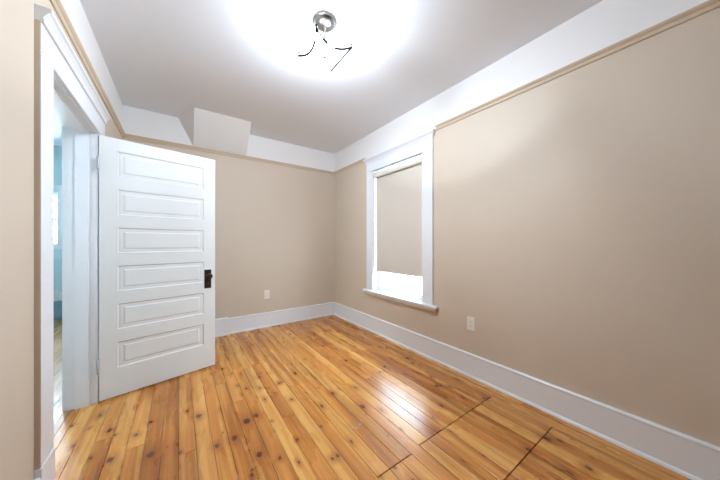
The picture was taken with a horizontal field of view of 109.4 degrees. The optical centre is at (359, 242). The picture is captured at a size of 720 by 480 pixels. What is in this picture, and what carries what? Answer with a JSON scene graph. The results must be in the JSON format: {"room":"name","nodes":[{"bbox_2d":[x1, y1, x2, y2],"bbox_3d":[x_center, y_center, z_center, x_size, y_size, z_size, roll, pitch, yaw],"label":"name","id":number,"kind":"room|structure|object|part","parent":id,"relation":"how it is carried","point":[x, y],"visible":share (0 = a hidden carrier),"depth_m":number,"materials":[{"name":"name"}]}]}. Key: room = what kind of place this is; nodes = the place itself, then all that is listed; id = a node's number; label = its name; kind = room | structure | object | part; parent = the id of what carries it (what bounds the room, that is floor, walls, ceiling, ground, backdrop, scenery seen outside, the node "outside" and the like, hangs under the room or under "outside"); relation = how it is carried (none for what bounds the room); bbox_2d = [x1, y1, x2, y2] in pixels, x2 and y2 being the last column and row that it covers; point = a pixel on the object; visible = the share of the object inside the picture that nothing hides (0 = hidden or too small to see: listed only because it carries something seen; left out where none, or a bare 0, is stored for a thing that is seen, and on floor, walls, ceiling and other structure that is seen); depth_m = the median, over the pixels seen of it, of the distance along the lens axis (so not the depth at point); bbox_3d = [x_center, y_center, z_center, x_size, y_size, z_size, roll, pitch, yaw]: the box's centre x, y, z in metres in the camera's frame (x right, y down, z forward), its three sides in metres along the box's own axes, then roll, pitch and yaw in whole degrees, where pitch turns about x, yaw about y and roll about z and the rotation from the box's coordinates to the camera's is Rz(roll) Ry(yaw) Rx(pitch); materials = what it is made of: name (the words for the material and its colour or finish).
{"room":"empty bedroom","nodes":[
{"label":"empty bedroom","id":0,"kind":"room"},
{"bbox_2d":[54,146,61,290],"bbox_3d":[-4.669,-0.123,4.104,1.543,2.766,0.200,0,0,-35],"label":"wall","id":1,"kind":"structure","parent":0,"point":[57,149],"depth_m":3.96,"materials":[{"name":"teal paint"}]},
{"bbox_2d":[54,185,61,248],"bbox_3d":[-4.955,-0.405,3.818,0.735,0.990,0.105,0,0,-35],"label":"window","id":2,"kind":"structure","parent":1,"relation":"in","point":[58,245],"depth_m":3.97,"materials":[{"name":"white paint"}]},
{"bbox_3d":[-4.994,-0.370,3.833,0.660,0.820,0.035,0,0,-35],"label":"sash","id":3,"kind":"part","parent":2,"relation":"part of","materials":[{"name":"white paint"}]},
{"bbox_2d":[54,290,61,320],"bbox_3d":[-4.598,0.970,4.004,1.543,0.460,0.045,0,0,-35],"label":"baseboard","id":4,"kind":"structure","parent":1,"relation":"attached to","point":[57,294],"depth_m":3.94,"materials":[{"name":"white paint"}]},
{"bbox_2d":[0,0,122,479],"bbox_3d":[-1.339,-0.123,0.886,0.157,2.766,4.536,0,0,-35],"label":"wall","id":5,"kind":"structure","parent":0,"point":[16,16],"depth_m":0.98,"materials":[{"name":"beige paint"}]},
{"bbox_2d":[34,3,110,479],"bbox_3d":[-1.771,0.092,1.520,0.226,2.215,1.179,0,0,-35],"label":"door frame","id":6,"kind":"structure","parent":5,"relation":"attached to","point":[64,92],"depth_m":1.50,"materials":[{"name":"white paint"}]},
{"bbox_3d":[-1.413,0.070,1.141,0.019,1.789,0.138,0,0,-35],"label":"casing","id":7,"kind":"part","parent":6,"relation":"part of","materials":[{"name":"white paint"}]},
{"bbox_3d":[-1.852,0.125,1.455,0.019,2.150,1.142,0,0,-35],"label":"hall casing","id":8,"kind":"part","parent":6,"relation":"part of","materials":[{"name":"white paint"}]},
{"bbox_3d":[-1.712,-0.887,1.562,0.019,0.126,1.170,0,0,-35],"label":"head casing","id":9,"kind":"part","parent":6,"relation":"part of","materials":[{"name":"white paint"}]},
{"bbox_3d":[-1.700,-0.983,1.573,0.050,0.065,1.176,0,0,-35],"label":"head crown","id":10,"kind":"part","parent":6,"relation":"part of","materials":[{"name":"white paint"}]},
{"bbox_2d":[49,0,124,137],"bbox_3d":[-1.294,-1.171,0.980,0.026,0.042,4.436,0,0,-35],"label":"rail","id":11,"kind":"object","parent":5,"relation":"attached to","point":[57,5],"visible":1,"depth_m":1.59,"materials":[{"name":"beige paint"}]},
{"bbox_2d":[97,135,214,400],"bbox_3d":[-1.702,0.188,2.208,0.166,1.996,0.808,0,0,42],"label":"door","id":12,"kind":"structure","parent":5,"relation":"in","point":[157,205],"depth_m":2.15,"materials":[{"name":"white paint"}]},
{"bbox_3d":[-1.697,-0.614,2.214,0.035,0.205,0.607,0,0,42],"label":"panel","id":13,"kind":"part","parent":12,"relation":"part of","materials":[{"name":"white paint"}]},
{"bbox_3d":[-1.697,-0.317,2.214,0.035,0.205,0.607,0,0,42],"label":"panel","id":14,"kind":"part","parent":12,"relation":"part of","materials":[{"name":"white paint"}]},
{"bbox_3d":[-1.697,-0.020,2.214,0.035,0.205,0.607,0,0,42],"label":"panel","id":15,"kind":"part","parent":12,"relation":"part of","materials":[{"name":"white paint"}]},
{"bbox_3d":[-1.697,0.276,2.214,0.035,0.205,0.607,0,0,42],"label":"panel","id":16,"kind":"part","parent":12,"relation":"part of","materials":[{"name":"white paint"}]},
{"bbox_3d":[-1.697,0.573,2.214,0.035,0.205,0.607,0,0,42],"label":"panel","id":17,"kind":"part","parent":12,"relation":"part of","materials":[{"name":"white paint"}]},
{"bbox_3d":[-1.697,0.870,2.214,0.035,0.205,0.607,0,0,42],"label":"panel","id":18,"kind":"part","parent":12,"relation":"part of","materials":[{"name":"white paint"}]},
{"bbox_3d":[-1.460,0.344,2.447,0.004,0.178,0.060,0,0,42],"label":"escutcheon plate","id":19,"kind":"part","parent":12,"relation":"part of","materials":[{"name":"brown metal"}]},
{"bbox_3d":[-1.436,0.315,2.425,0.062,0.056,0.056,0,0,42],"label":"knob","id":20,"kind":"part","parent":12,"relation":"part of","materials":[{"name":"brown metal"}]},
{"bbox_2d":[123,105,333,318],"bbox_3d":[-1.528,-0.123,3.608,3.004,2.766,0.120,0,0,-35],"label":"wall","id":21,"kind":"structure","parent":0,"point":[274,224],"depth_m":3.67,"materials":[{"name":"beige paint"}]},
{"bbox_2d":[125,133,333,174],"bbox_3d":[-1.503,-1.171,3.536,2.595,0.042,0.026,0,0,-35],"label":"rail","id":22,"kind":"object","parent":21,"relation":"attached to","point":[129,136],"visible":1,"depth_m":3.30,"materials":[{"name":"beige paint"}]},
{"bbox_2d":[264,290,269,298],"bbox_3d":[-1.336,0.740,3.665,0.075,0.122,0.009,0,0,-35],"label":"wall outlet","id":23,"kind":"object","parent":21,"relation":"attached to","point":[266,292],"visible":1,"depth_m":3.66,"materials":[{"name":"white plastic"}]},
{"bbox_2d":[215,302,333,336],"bbox_3d":[-1.506,1.091,3.514,2.617,0.218,0.058,0,0,-35],"label":"baseboard","id":24,"kind":"structure","parent":21,"relation":"attached to","point":[223,326],"depth_m":3.67,"materials":[{"name":"white paint"}]},
{"bbox_2d":[54,0,602,153],"bbox_3d":[-1.580,-1.556,2.177,4.747,0.100,6.920,0,0,-35],"label":"ceiling","id":25,"kind":"structure","parent":0,"point":[239,59],"depth_m":2.02,"materials":[{"name":"white paint"}]},
{"bbox_2d":[179,108,250,155],"bbox_3d":[-1.761,-1.349,3.128,0.763,0.314,0.392,0,0,-35],"label":"bulkhead","id":26,"kind":"object","parent":25,"relation":"attached to","point":[204,129],"depth_m":3.12,"materials":[{"name":"white paint"}]},
{"bbox_2d":[298,11,352,70],"bbox_3d":[-0.239,-1.378,1.732,0.270,0.256,0.288,0,0,-35],"label":"ceiling lamp","id":27,"kind":"object","parent":25,"relation":"attached to","point":[325,22],"visible":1,"depth_m":1.70,"materials":[{"name":"silver metal"}]},
{"bbox_3d":[-0.285,-1.371,1.699,0.048,0.048,0.048,0,0,-35],"label":"bulb","id":28,"kind":"part","parent":27,"relation":"part of","materials":[{"name":"white glass"}]},
{"bbox_3d":[-0.239,-1.358,1.732,0.028,0.216,0.028,0,0,-35],"label":"stem","id":29,"kind":"part","parent":27,"relation":"part of","materials":[{"name":"silver metal"}]},
{"bbox_3d":[-0.194,-1.371,1.764,0.048,0.048,0.048,0,0,-35],"label":"bulb","id":30,"kind":"part","parent":27,"relation":"part of","materials":[{"name":"white glass"}]},
{"bbox_2d":[53,315,690,479],"bbox_3d":[-1.551,1.230,2.137,4.347,0.060,6.620,0,0,-35],"label":"floor","id":31,"kind":"structure","parent":0,"point":[330,397],"depth_m":1.68,"materials":[{"name":"brown wood"}]},
{"bbox_2d":[334,0,719,446],"bbox_3d":[0.964,-0.123,2.523,0.200,2.766,4.536,0,0,-35],"label":"wall","id":32,"kind":"structure","parent":0,"point":[577,212],"depth_m":1.65,"materials":[{"name":"beige paint"}]},
{"bbox_2d":[467,316,474,330],"bbox_3d":[0.998,0.725,2.295,0.009,0.122,0.075,0,0,-35],"label":"wall outlet","id":33,"kind":"object","parent":32,"relation":"attached to","point":[470,320],"visible":1,"depth_m":2.29,"materials":[{"name":"white plastic"}]},
{"bbox_2d":[334,302,719,479],"bbox_3d":[0.841,1.097,2.497,0.030,0.205,4.436,0,0,-35],"label":"baseboard","id":34,"kind":"structure","parent":32,"relation":"attached to","point":[692,458],"depth_m":1.68,"materials":[{"name":"white paint"}]},
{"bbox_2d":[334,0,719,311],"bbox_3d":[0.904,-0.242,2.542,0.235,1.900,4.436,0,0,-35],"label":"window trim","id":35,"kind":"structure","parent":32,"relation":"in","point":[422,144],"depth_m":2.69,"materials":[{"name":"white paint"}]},
{"bbox_3d":[0.139,-0.166,3.494,0.020,1.612,0.141,0,0,-35],"label":"casing","id":36,"kind":"part","parent":35,"relation":"part of","materials":[{"name":"white paint"}]},
{"bbox_2d":[374,155,421,277],"bbox_3d":[0.452,-0.286,3.108,0.080,1.328,0.827,0,0,-35],"label":"roller blind","id":37,"kind":"object","parent":35,"relation":"attached to","point":[398,187],"visible":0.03,"depth_m":3.06,"materials":[{"name":"white fabric"}]},
{"bbox_3d":[0.411,-1.125,3.081,0.054,0.066,1.202,0,0,-35],"label":"head crown","id":38,"kind":"part","parent":35,"relation":"part of","materials":[{"name":"white paint"}]},
{"bbox_3d":[0.497,0.228,3.140,0.035,0.825,0.825,0,0,-35],"label":"sash","id":39,"kind":"part","parent":35,"relation":"part of","materials":[{"name":"white paint"}]},
{"bbox_3d":[0.423,-1.032,3.089,0.026,0.120,1.140,0,0,-35],"label":"head casing","id":40,"kind":"part","parent":35,"relation":"part of","materials":[{"name":"white paint"}]},
{"bbox_3d":[0.456,0.654,3.103,0.155,0.028,1.250,0,0,-35],"label":"sill","id":41,"kind":"part","parent":35,"relation":"part of","materials":[{"name":"white paint"}]},
{"bbox_3d":[0.713,-0.166,2.686,0.020,1.612,0.138,0,0,-35],"label":"casing","id":42,"kind":"part","parent":35,"relation":"part of","materials":[{"name":"white paint"}]}
]}

